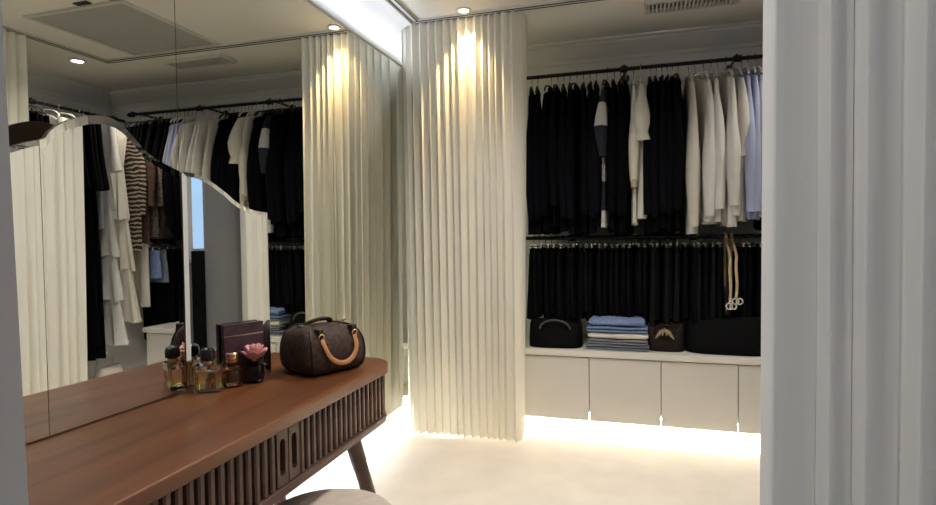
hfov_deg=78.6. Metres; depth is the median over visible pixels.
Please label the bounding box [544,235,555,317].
trousers
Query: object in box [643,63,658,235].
blouse
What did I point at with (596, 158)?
blouse
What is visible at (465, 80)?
curtain
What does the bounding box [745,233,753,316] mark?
trousers
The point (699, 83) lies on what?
shirt
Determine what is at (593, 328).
jeans
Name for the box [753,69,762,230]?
blouse
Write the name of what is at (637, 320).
jeans
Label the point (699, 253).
trousers
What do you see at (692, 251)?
trousers
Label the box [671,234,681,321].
trousers
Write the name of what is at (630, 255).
trousers
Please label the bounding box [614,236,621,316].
trousers
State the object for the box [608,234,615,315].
trousers
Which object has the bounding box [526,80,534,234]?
blouse
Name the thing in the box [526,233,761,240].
rail
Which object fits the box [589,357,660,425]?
base cabinet
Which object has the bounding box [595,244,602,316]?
trousers
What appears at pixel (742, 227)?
wall
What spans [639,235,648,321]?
trousers
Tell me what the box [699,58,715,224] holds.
shirt
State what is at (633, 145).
blouse
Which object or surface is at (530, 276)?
trousers
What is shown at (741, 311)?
trousers
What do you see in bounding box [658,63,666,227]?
blouse
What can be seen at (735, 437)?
trim
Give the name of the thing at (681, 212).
blouse
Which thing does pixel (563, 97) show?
blouse
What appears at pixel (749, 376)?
base cabinet
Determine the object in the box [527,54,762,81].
rail
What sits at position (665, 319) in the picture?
trousers
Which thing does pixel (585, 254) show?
trousers
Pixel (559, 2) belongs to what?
track
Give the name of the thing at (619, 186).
blouse
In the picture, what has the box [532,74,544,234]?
blouse
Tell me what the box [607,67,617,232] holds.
blouse
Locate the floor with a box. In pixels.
[334,422,759,504]
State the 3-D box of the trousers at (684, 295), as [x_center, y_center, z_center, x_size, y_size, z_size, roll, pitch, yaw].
[1.371,0.138,3.631,0.069,0.516,0.367,0,2,17]
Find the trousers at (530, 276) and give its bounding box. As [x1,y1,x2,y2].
[527,235,536,319]
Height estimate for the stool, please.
0.492 m
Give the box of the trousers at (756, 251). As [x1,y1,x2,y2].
[750,233,761,316]
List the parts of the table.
leg, sliding door, sliding door, rail, leg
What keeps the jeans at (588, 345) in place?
on the shelf
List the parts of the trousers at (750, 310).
leg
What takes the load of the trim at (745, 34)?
attached to the wall at (742, 227)
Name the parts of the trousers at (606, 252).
leg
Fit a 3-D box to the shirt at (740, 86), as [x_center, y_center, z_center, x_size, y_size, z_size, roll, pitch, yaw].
[1.635,-0.697,3.529,0.090,1.022,0.590,0,2,12]
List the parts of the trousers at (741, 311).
leg, leg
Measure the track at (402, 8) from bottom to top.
0.014 m
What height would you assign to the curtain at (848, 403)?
2.584 m
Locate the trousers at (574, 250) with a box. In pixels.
[570,241,578,317]
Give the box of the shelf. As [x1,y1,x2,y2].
[525,332,760,364]
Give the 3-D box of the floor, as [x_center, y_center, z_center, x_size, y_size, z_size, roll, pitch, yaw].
[0.372,1.276,0.939,3.820,0.100,6.730,0,2,17]
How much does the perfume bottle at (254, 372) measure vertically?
0.121 m
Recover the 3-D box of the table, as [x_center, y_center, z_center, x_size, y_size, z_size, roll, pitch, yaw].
[-0.728,0.825,1.548,0.541,0.806,1.574,0,2,17]
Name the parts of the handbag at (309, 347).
handle, handle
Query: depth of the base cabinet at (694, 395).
3.36 m
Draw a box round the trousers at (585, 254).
[583,235,589,311]
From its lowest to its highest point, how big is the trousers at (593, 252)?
0.558 m
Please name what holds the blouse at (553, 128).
hanging from the rail at (623, 69)
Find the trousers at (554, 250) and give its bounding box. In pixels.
[550,235,562,313]
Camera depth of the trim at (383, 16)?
3.23 m
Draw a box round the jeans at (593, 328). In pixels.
[586,322,647,332]
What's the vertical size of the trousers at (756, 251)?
0.564 m
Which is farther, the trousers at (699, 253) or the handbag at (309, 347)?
the trousers at (699, 253)
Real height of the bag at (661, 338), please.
0.170 m
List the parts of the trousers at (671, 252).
leg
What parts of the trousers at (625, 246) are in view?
leg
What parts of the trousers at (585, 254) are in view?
leg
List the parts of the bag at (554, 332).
handle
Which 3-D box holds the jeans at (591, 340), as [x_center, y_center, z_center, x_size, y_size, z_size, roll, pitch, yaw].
[0.959,0.547,3.632,0.355,0.035,0.260,0,2,19]
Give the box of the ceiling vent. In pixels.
[644,0,739,14]
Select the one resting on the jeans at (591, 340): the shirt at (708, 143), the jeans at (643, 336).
the jeans at (643, 336)
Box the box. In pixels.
[221,320,263,381]
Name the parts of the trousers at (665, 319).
leg, leg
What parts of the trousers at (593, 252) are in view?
leg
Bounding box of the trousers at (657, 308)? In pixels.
[654,234,661,319]
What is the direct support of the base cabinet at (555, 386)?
on the floor
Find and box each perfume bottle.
[193,347,222,393]
[223,351,241,387]
[240,343,267,383]
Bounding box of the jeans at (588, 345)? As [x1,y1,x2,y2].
[585,340,648,350]
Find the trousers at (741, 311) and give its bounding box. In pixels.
[730,233,746,316]
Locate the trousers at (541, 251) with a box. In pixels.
[537,235,550,314]
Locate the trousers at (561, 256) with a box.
[556,235,566,318]
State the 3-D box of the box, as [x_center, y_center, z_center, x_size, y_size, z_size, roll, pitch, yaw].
[-0.722,0.320,1.836,0.021,0.188,0.132,1,2,42]
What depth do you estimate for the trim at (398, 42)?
3.59 m
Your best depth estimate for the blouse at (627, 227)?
3.50 m
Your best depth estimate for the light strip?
3.17 m
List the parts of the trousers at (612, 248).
leg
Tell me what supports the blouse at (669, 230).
hanging from the rail at (623, 69)
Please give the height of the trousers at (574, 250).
0.533 m
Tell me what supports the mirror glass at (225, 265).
attached to the vanity mirror at (130, 265)
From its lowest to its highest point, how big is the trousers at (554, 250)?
0.512 m
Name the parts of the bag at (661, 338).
handle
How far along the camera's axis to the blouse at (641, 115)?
3.40 m
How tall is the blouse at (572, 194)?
1.082 m
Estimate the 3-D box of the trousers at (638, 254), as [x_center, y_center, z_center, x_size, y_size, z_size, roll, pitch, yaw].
[1.105,0.126,3.710,0.068,0.490,0.381,0,2,12]
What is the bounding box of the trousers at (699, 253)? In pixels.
[696,234,701,320]
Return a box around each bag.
[529,316,582,348]
[647,322,683,351]
[686,316,760,356]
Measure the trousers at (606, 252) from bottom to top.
0.533 m
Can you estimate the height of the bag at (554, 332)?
0.185 m
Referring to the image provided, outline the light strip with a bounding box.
[332,0,395,46]
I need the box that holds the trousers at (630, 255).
[626,234,638,317]
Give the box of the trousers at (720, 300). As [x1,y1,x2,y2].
[715,233,725,318]
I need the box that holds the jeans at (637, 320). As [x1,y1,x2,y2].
[589,315,644,326]
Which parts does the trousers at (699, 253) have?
leg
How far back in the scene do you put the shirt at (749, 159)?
3.25 m
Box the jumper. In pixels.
[594,67,610,226]
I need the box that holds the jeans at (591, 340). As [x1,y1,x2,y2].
[588,337,647,345]
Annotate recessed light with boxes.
[456,7,470,13]
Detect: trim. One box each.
[306,0,411,66]
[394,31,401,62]
[525,415,759,444]
[527,20,762,68]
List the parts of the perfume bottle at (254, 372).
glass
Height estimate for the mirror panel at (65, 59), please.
2.122 m
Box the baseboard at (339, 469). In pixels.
[286,405,404,499]
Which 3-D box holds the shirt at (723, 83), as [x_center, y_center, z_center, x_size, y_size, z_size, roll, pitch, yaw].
[1.559,-0.692,3.559,0.085,1.031,0.592,-1,2,1]
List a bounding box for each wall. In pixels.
[0,0,28,504]
[402,57,410,425]
[525,46,762,337]
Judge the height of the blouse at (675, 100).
1.060 m
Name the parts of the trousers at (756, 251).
leg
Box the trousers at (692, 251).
[685,240,696,323]
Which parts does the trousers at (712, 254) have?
leg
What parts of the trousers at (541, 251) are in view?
leg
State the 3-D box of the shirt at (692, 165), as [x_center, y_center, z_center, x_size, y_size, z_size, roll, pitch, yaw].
[1.387,-0.661,3.607,0.086,1.092,0.592,0,2,14]
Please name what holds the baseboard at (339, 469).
attached to the wall at (406, 405)
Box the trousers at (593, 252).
[586,235,597,321]
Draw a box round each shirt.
[681,60,700,233]
[682,60,707,217]
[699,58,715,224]
[707,63,743,224]
[708,58,725,222]
[715,56,740,227]
[730,56,749,221]
[737,55,755,218]
[745,54,761,220]
[750,53,762,220]
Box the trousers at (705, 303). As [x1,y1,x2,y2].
[701,233,709,319]
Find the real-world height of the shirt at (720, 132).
1.032 m
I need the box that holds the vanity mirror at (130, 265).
[9,115,270,443]
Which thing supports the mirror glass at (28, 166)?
attached to the vanity mirror at (130, 265)
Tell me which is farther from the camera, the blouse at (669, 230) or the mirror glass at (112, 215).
the blouse at (669, 230)
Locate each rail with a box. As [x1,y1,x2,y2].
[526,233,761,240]
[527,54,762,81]
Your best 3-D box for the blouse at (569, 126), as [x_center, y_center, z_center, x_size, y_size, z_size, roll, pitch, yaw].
[0.686,-0.678,3.809,0.085,1.049,0.569,0,2,13]
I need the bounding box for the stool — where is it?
[277,488,390,504]
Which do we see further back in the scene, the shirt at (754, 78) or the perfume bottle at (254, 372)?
the shirt at (754, 78)
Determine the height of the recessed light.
0.008 m
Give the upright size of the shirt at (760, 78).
1.012 m
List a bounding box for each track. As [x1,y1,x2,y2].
[388,0,417,21]
[411,0,602,23]
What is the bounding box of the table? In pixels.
[25,352,387,504]
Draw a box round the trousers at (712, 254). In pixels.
[708,233,715,317]
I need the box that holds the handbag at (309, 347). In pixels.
[279,316,365,376]
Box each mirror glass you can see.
[9,140,48,443]
[39,115,185,435]
[182,172,270,389]
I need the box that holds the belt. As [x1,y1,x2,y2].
[724,232,743,309]
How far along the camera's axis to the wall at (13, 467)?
0.54 m
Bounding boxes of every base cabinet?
[525,354,589,420]
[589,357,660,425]
[661,361,737,432]
[737,364,760,433]
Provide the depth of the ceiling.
3.52 m
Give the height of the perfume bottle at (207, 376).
0.133 m
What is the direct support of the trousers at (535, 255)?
hanging from the rail at (573, 237)
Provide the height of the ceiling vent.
0.026 m
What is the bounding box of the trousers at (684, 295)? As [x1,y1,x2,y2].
[680,234,688,317]
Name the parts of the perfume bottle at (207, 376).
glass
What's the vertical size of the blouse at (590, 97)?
1.079 m
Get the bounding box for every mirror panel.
[2,0,178,170]
[174,0,335,352]
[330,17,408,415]
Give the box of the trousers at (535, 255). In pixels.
[533,235,543,316]
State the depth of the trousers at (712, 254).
3.43 m
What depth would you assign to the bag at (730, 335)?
3.37 m
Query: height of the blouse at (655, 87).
1.078 m
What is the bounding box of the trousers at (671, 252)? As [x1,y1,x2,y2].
[668,235,674,317]
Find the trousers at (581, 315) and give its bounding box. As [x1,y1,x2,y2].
[577,235,585,318]
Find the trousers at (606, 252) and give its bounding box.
[602,235,609,315]
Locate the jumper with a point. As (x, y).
(601, 118)
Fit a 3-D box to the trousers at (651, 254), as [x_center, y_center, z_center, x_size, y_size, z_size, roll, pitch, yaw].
[1.178,0.166,3.689,0.070,0.573,0.355,0,2,13]
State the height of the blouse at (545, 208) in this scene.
1.086 m
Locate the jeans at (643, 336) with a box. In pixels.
[588,331,647,339]
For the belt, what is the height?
0.460 m
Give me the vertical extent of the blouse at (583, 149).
1.086 m
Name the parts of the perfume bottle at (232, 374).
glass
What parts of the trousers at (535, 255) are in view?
leg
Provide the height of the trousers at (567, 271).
0.552 m
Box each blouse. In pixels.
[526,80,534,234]
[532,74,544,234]
[539,73,561,234]
[547,72,560,225]
[557,72,567,231]
[565,71,575,225]
[565,71,580,233]
[578,70,590,234]
[587,70,596,232]
[592,69,603,227]
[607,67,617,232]
[614,73,627,235]
[620,72,633,234]
[628,65,639,225]
[633,63,649,218]
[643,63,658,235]
[650,63,661,232]
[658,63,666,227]
[660,62,674,234]
[670,62,684,228]
[673,61,684,231]
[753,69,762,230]
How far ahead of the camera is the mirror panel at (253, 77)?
2.33 m
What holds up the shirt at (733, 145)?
hanging from the rail at (623, 69)
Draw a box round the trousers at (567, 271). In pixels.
[564,244,570,320]
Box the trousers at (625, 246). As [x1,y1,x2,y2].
[620,236,627,316]
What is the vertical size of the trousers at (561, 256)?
0.540 m
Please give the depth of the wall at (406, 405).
3.85 m
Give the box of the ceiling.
[399,0,762,44]
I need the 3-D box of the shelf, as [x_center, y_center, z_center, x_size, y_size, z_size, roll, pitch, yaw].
[1.115,0.615,3.731,2.840,0.039,0.615,0,2,17]
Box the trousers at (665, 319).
[657,234,670,327]
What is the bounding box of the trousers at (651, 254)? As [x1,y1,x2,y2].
[646,234,656,325]
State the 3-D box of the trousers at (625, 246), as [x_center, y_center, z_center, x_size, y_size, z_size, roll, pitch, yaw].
[1.025,0.157,3.735,0.069,0.554,0.367,0,2,19]
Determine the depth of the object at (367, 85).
3.19 m
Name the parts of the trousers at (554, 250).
leg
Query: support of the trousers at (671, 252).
hanging from the rail at (573, 237)
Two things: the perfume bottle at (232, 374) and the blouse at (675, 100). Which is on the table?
the perfume bottle at (232, 374)
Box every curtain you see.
[402,10,526,442]
[760,0,935,504]
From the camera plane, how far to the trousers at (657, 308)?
3.52 m
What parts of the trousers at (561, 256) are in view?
leg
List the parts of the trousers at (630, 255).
leg, leg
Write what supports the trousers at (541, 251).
hanging from the rail at (573, 237)
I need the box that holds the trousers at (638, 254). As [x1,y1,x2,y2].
[634,234,642,312]
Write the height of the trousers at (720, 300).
0.540 m
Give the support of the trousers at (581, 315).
hanging from the rail at (573, 237)
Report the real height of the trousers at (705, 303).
0.547 m

